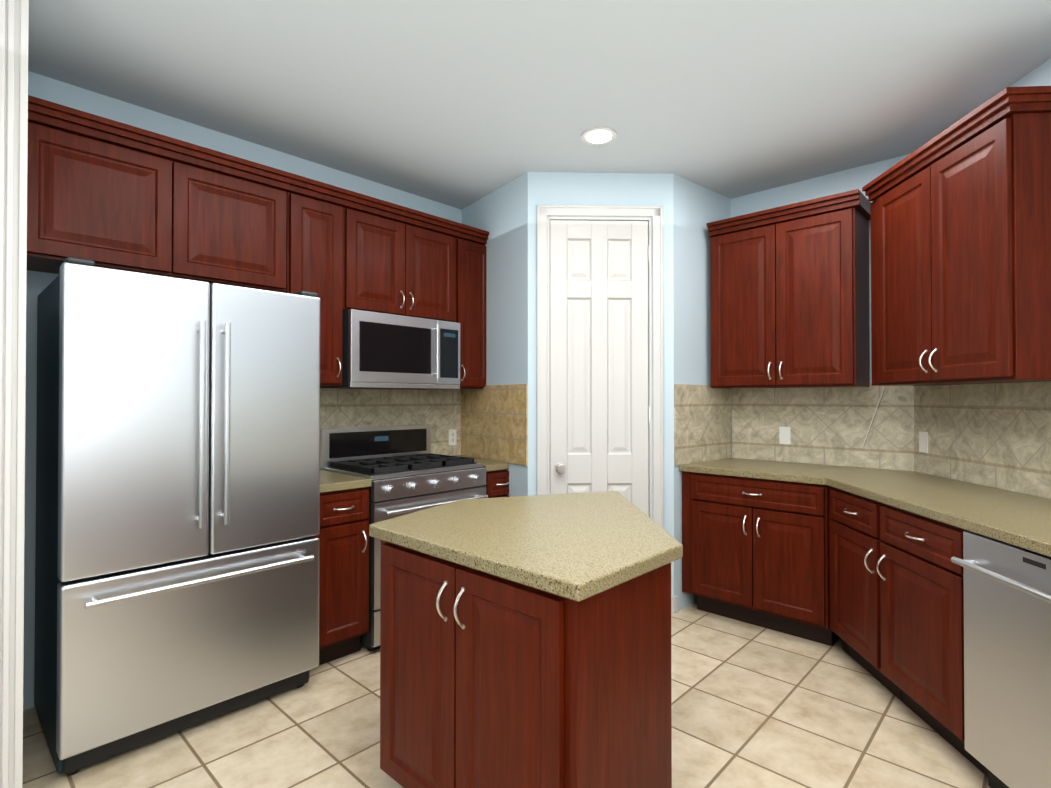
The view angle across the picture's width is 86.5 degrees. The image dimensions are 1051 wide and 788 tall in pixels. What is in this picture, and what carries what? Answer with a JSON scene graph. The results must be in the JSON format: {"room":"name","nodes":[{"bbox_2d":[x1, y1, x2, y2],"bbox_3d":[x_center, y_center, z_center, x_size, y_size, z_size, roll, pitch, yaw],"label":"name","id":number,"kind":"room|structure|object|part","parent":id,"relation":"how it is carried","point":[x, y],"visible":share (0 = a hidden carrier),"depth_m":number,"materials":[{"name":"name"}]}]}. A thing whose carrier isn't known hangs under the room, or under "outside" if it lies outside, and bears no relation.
{"room":"kitchen","nodes":[
{"label":"kitchen","id":0,"kind":"room"},
{"bbox_2d":[23,71,460,709],"bbox_3d":[-1.301,-0.013,3.355,0.100,2.740,2.890,0,-1,43],"label":"wall","id":1,"kind":"structure","parent":0,"point":[91,103],"depth_m":2.57,"materials":[{"name":"blue paint"}]},
{"bbox_2d":[27,107,178,277],"bbox_3d":[-1.878,-0.806,2.420,0.350,0.550,0.518,0,-1,43],"label":"upper cabinet","id":2,"kind":"object","parent":1,"relation":"attached to","point":[108,198],"depth_m":2.30,"materials":[{"name":"brown wood"}]},
{"bbox_2d":[179,151,290,292],"bbox_3d":[-1.522,-0.803,2.797,0.350,0.550,0.519,0,-1,43],"label":"upper cabinet","id":3,"kind":"object","parent":1,"relation":"attached to","point":[235,222],"depth_m":2.67,"materials":[{"name":"brown wood"}]},
{"bbox_2d":[291,183,346,390],"bbox_3d":[-1.235,-0.560,3.099,0.350,1.030,0.310,0,-1,43],"label":"upper cabinet","id":4,"kind":"object","parent":1,"relation":"attached to","point":[316,215],"depth_m":3.01,"materials":[{"name":"brown wood"}]},
{"bbox_2d":[327,307,438,390],"bbox_3d":[-0.899,-0.249,3.415,0.399,0.430,0.590,0,-1,43],"label":"microwave","id":5,"kind":"object","parent":1,"relation":"attached to","point":[387,350],"depth_m":3.26,"materials":[{"name":"silver metal"}]},
{"bbox_2d":[343,195,466,318],"bbox_3d":[-0.835,-0.769,3.490,0.398,0.605,0.799,0,-1,43],"label":"upper cabinet","id":6,"kind":"object","parent":1,"relation":"attached to","point":[399,291],"depth_m":3.36,"materials":[{"name":"brown wood"}]},
{"bbox_2d":[439,319,462,390],"bbox_3d":[-0.632,-0.247,3.698,0.399,0.430,0.189,0,-1,43],"label":"control panel","id":7,"kind":"object","parent":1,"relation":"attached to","point":[450,330],"depth_m":3.58,"materials":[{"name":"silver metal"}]},
{"bbox_2d":[449,429,456,444],"bbox_3d":[-0.531,0.316,4.076,0.005,0.115,0.070,0,-1,43],"label":"outlet","id":8,"kind":"object","parent":1,"relation":"attached to","point":[452,432],"depth_m":4.08,"materials":[{"name":"white plastic"}]},
{"bbox_2d":[463,231,494,390],"bbox_3d":[-0.472,-0.553,3.908,0.350,1.030,0.305,0,-1,43],"label":"upper cabinet","id":9,"kind":"object","parent":1,"relation":"attached to","point":[474,259],"depth_m":3.79,"materials":[{"name":"brown wood"}]},
{"bbox_2d":[461,172,527,496],"bbox_3d":[-0.192,-0.008,3.837,0.100,2.740,0.849,0,-1,-35],"label":"wall","id":10,"kind":"structure","parent":0,"point":[500,215],"depth_m":3.65,"materials":[{"name":"blue paint"}]},
{"bbox_2d":[23,603,990,787],"bbox_3d":[-0.007,1.381,0.342,6.700,0.100,8.100,0,-1,43],"label":"floor","id":11,"kind":"structure","parent":0,"point":[754,706],"depth_m":2.21,"materials":[{"name":"tile"}]},
{"bbox_2d":[34,257,319,775],"bbox_3d":[-1.497,0.442,2.450,0.790,1.815,0.920,0,-1,43],"label":"fridge","id":12,"kind":"object","parent":11,"relation":"on","point":[177,505],"visible":1,"depth_m":2.14,"materials":[{"name":"silver metal"}]},
{"bbox_3d":[-1.232,0.225,2.201,0.060,1.016,0.800,0,-1,43],"label":"handle","id":13,"kind":"part","parent":12,"relation":"part of","materials":[{"name":"silver metal"}]},
{"bbox_2d":[315,483,371,664],"bbox_3d":[-1.133,0.918,2.989,0.630,0.873,0.310,0,-1,43],"label":"base cabinet","id":14,"kind":"object","parent":11,"relation":"on","point":[343,536],"depth_m":2.79,"materials":[{"name":"brown wood"}]},
{"bbox_2d":[320,470,370,490],"bbox_3d":[-1.135,0.460,2.990,0.633,0.040,0.322,0,-1,43],"label":"countertop","id":15,"kind":"structure","parent":14,"relation":"on","point":[328,479],"depth_m":2.84,"materials":[{"name":"beige stone"}]},
{"bbox_2d":[320,424,487,650],"bbox_3d":[-0.720,0.782,3.367,0.692,1.150,0.785,0,-1,43],"label":"range","id":16,"kind":"object","parent":11,"relation":"on","point":[404,469],"visible":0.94,"depth_m":3.25,"materials":[{"name":"grey metal"}]},
{"bbox_2d":[483,467,508,497],"bbox_3d":[-0.377,0.925,3.791,0.630,0.873,0.285,0,-1,43],"label":"base cabinet","id":17,"kind":"object","parent":11,"relation":"on","point":[497,479],"depth_m":3.55,"materials":[{"name":"brown wood"}]},
{"bbox_2d":[450,455,522,470],"bbox_3d":[-0.362,0.467,3.809,0.633,0.040,0.329,0,-1,43],"label":"countertop","id":18,"kind":"structure","parent":17,"relation":"on","point":[487,463],"depth_m":3.63,"materials":[{"name":"beige stone"}]},
{"bbox_2d":[369,491,682,787],"bbox_3d":[0.131,0.888,1.986,1.010,0.914,1.158,0,-1,43],"label":"kitchen island","id":19,"kind":"object","parent":11,"relation":"on","point":[525,641],"visible":1,"depth_m":1.50,"materials":[{"name":"brown wood"}]},
{"bbox_3d":[-0.208,0.583,1.537,0.089,0.114,0.036,0,-1,43],"label":"handle","id":20,"kind":"part","parent":19,"relation":"part of","materials":[{"name":"silver metal"}]},
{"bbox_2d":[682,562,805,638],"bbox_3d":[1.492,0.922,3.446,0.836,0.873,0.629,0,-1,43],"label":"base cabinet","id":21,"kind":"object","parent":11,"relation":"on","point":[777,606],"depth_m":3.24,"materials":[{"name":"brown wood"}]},
{"bbox_2d":[806,590,853,658],"bbox_3d":[1.577,1.001,2.682,0.289,0.700,0.338,0,-1,43],"label":"base cabinet","id":22,"kind":"object","parent":11,"relation":"on","point":[829,617],"depth_m":2.94,"materials":[{"name":"brown wood"}]},
{"bbox_2d":[854,598,973,764],"bbox_3d":[1.548,0.997,2.196,0.331,0.700,0.390,0,-1,43],"label":"base cabinet","id":23,"kind":"object","parent":11,"relation":"on","point":[919,658],"depth_m":2.20,"materials":[{"name":"brown wood"}]},
{"bbox_2d":[790,354,1050,557],"bbox_3d":[2.147,0.177,1.890,1.679,0.506,1.998,0,-1,43],"label":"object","id":24,"kind":"object","parent":11,"relation":"on","point":[970,438],"depth_m":2.71,"materials":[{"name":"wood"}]},
{"bbox_2d":[678,458,963,621],"bbox_3d":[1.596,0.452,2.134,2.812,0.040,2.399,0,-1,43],"label":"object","id":25,"kind":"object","parent":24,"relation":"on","point":[738,513],"depth_m":3.09,"materials":[{"name":"red wood"}]},
{"bbox_3d":[1.390,0.308,3.284,0.132,1.012,0.316,0,-1,43],"label":"handle","id":26,"kind":"part","parent":25,"relation":"part of","materials":[{"name":"silver metal"}]},
{"bbox_2d":[974,758,987,776],"bbox_3d":[1.863,0.910,2.179,0.796,0.873,0.786,0,-1,43],"label":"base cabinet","id":27,"kind":"object","parent":11,"relation":"on","point":[982,768],"depth_m":1.99,"materials":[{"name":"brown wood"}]},
{"bbox_2d":[951,531,1050,787],"bbox_3d":[1.782,0.908,1.620,0.670,0.868,0.600,0,-1,3],"label":"dishwasher","id":28,"kind":"object","parent":11,"relation":"on","point":[1007,655],"visible":0.92,"depth_m":1.75,"materials":[{"name":"grey metal"}]},
{"bbox_2d":[28,0,1050,209],"bbox_3d":[-0.007,-1.459,0.367,6.700,0.100,8.100,0,-1,43],"label":"ceiling","id":29,"kind":"structure","parent":0,"point":[460,104],"depth_m":2.45,"materials":[{"name":"grey paint"}]},
{"bbox_2d":[581,127,616,144],"bbox_3d":[0.394,-1.380,2.993,0.190,0.012,0.190,0,-1,43],"label":"recessed light","id":30,"kind":"object","parent":29,"relation":"in","point":[598,135],"visible":1,"depth_m":2.98,"materials":[{"name":"grey glass"}]},
{"bbox_2d":[528,172,673,595],"bbox_3d":[0.469,-0.011,3.525,0.912,2.740,0.100,0,-1,-2],"label":"wall","id":31,"kind":"structure","parent":0,"point":[604,189],"depth_m":3.48,"materials":[{"name":"blue paint"}]},
{"bbox_2d":[537,205,662,527],"bbox_3d":[0.461,0.094,3.518,0.785,2.529,0.132,0,-1,-2],"label":"door frame","id":32,"kind":"structure","parent":31,"relation":"attached to","point":[655,283],"depth_m":3.47,"materials":[{"name":"grey wood"}]},
{"bbox_2d":[550,220,649,516],"bbox_3d":[0.468,0.130,3.467,0.627,2.433,0.107,0,-1,-2],"label":"pantry door","id":33,"kind":"structure","parent":31,"relation":"in","point":[598,346],"depth_m":3.49,"materials":[{"name":"painted wood"},{"name":"nickel"}]},
{"bbox_2d":[671,596,677,612],"bbox_3d":[0.903,1.308,3.473,0.099,0.100,0.030,0,-1,-2],"label":"baseboard","id":34,"kind":"structure","parent":31,"relation":"attached to","point":[672,604],"depth_m":3.46,"materials":[{"name":"grey"}]},
{"bbox_2d":[673,174,730,609],"bbox_3d":[1.155,-0.009,3.748,0.684,2.740,0.100,0,-1,-40],"label":"wall","id":35,"kind":"structure","parent":0,"point":[697,208],"depth_m":3.61,"materials":[{"name":"blue paint"}]},
{"bbox_2d":[731,154,909,470],"bbox_3d":[1.763,-0.010,3.702,1.374,2.740,0.100,0,-1,43],"label":"wall","id":36,"kind":"structure","parent":0,"point":[860,177],"depth_m":3.54,"materials":[{"name":"blue paint"}]},
{"bbox_2d":[706,214,777,389],"bbox_3d":[1.483,-0.555,3.660,0.422,1.030,0.349,0,-1,43],"label":"upper cabinet","id":37,"kind":"object","parent":36,"relation":"attached to","point":[744,255],"depth_m":3.52,"materials":[{"name":"brown wood"}]},
{"bbox_2d":[778,202,841,389],"bbox_3d":[1.790,-0.558,3.370,0.423,1.030,0.349,0,-1,43],"label":"upper cabinet","id":38,"kind":"object","parent":36,"relation":"attached to","point":[809,238],"depth_m":3.26,"materials":[{"name":"brown wood"}]},
{"bbox_2d":[914,98,1017,357],"bbox_3d":[1.835,-0.573,2.314,0.289,1.018,0.338,0,-1,43],"label":"upper cabinet","id":39,"kind":"object","parent":0,"relation":"attached to","point":[966,176],"depth_m":2.30,"materials":[{"name":"brown wood"}]},
{"bbox_2d":[1010,58,1050,86],"bbox_3d":[2.148,-0.034,0.945,0.100,2.740,4.500,0,-1,3],"label":"wall","id":40,"kind":"structure","parent":0,"point":[1040,75],"depth_m":2.37,"materials":[{"name":"blue paint"}]},
{"bbox_2d":[842,90,1050,361],"bbox_3d":[2.023,-0.565,2.520,0.816,1.030,0.884,0,-1,43],"label":"upper cabinet","id":41,"kind":"object","parent":40,"relation":"attached to","point":[890,213],"depth_m":2.73,"materials":[{"name":"brown wood"}]},
{"bbox_3d":[-2.911,-0.038,0.482,0.100,2.740,3.700,0,-1,43],"label":"wall","id":42,"kind":"structure","parent":0,"visible":0},
{"bbox_2d":[0,0,28,787],"bbox_3d":[-1.641,-0.026,1.733,0.030,2.738,0.133,0,-1,43],"label":"door frame","id":43,"kind":"structure","parent":42,"relation":"attached to","point":[14,27],"depth_m":1.75,"materials":[{"name":"grey wood"}]}
]}

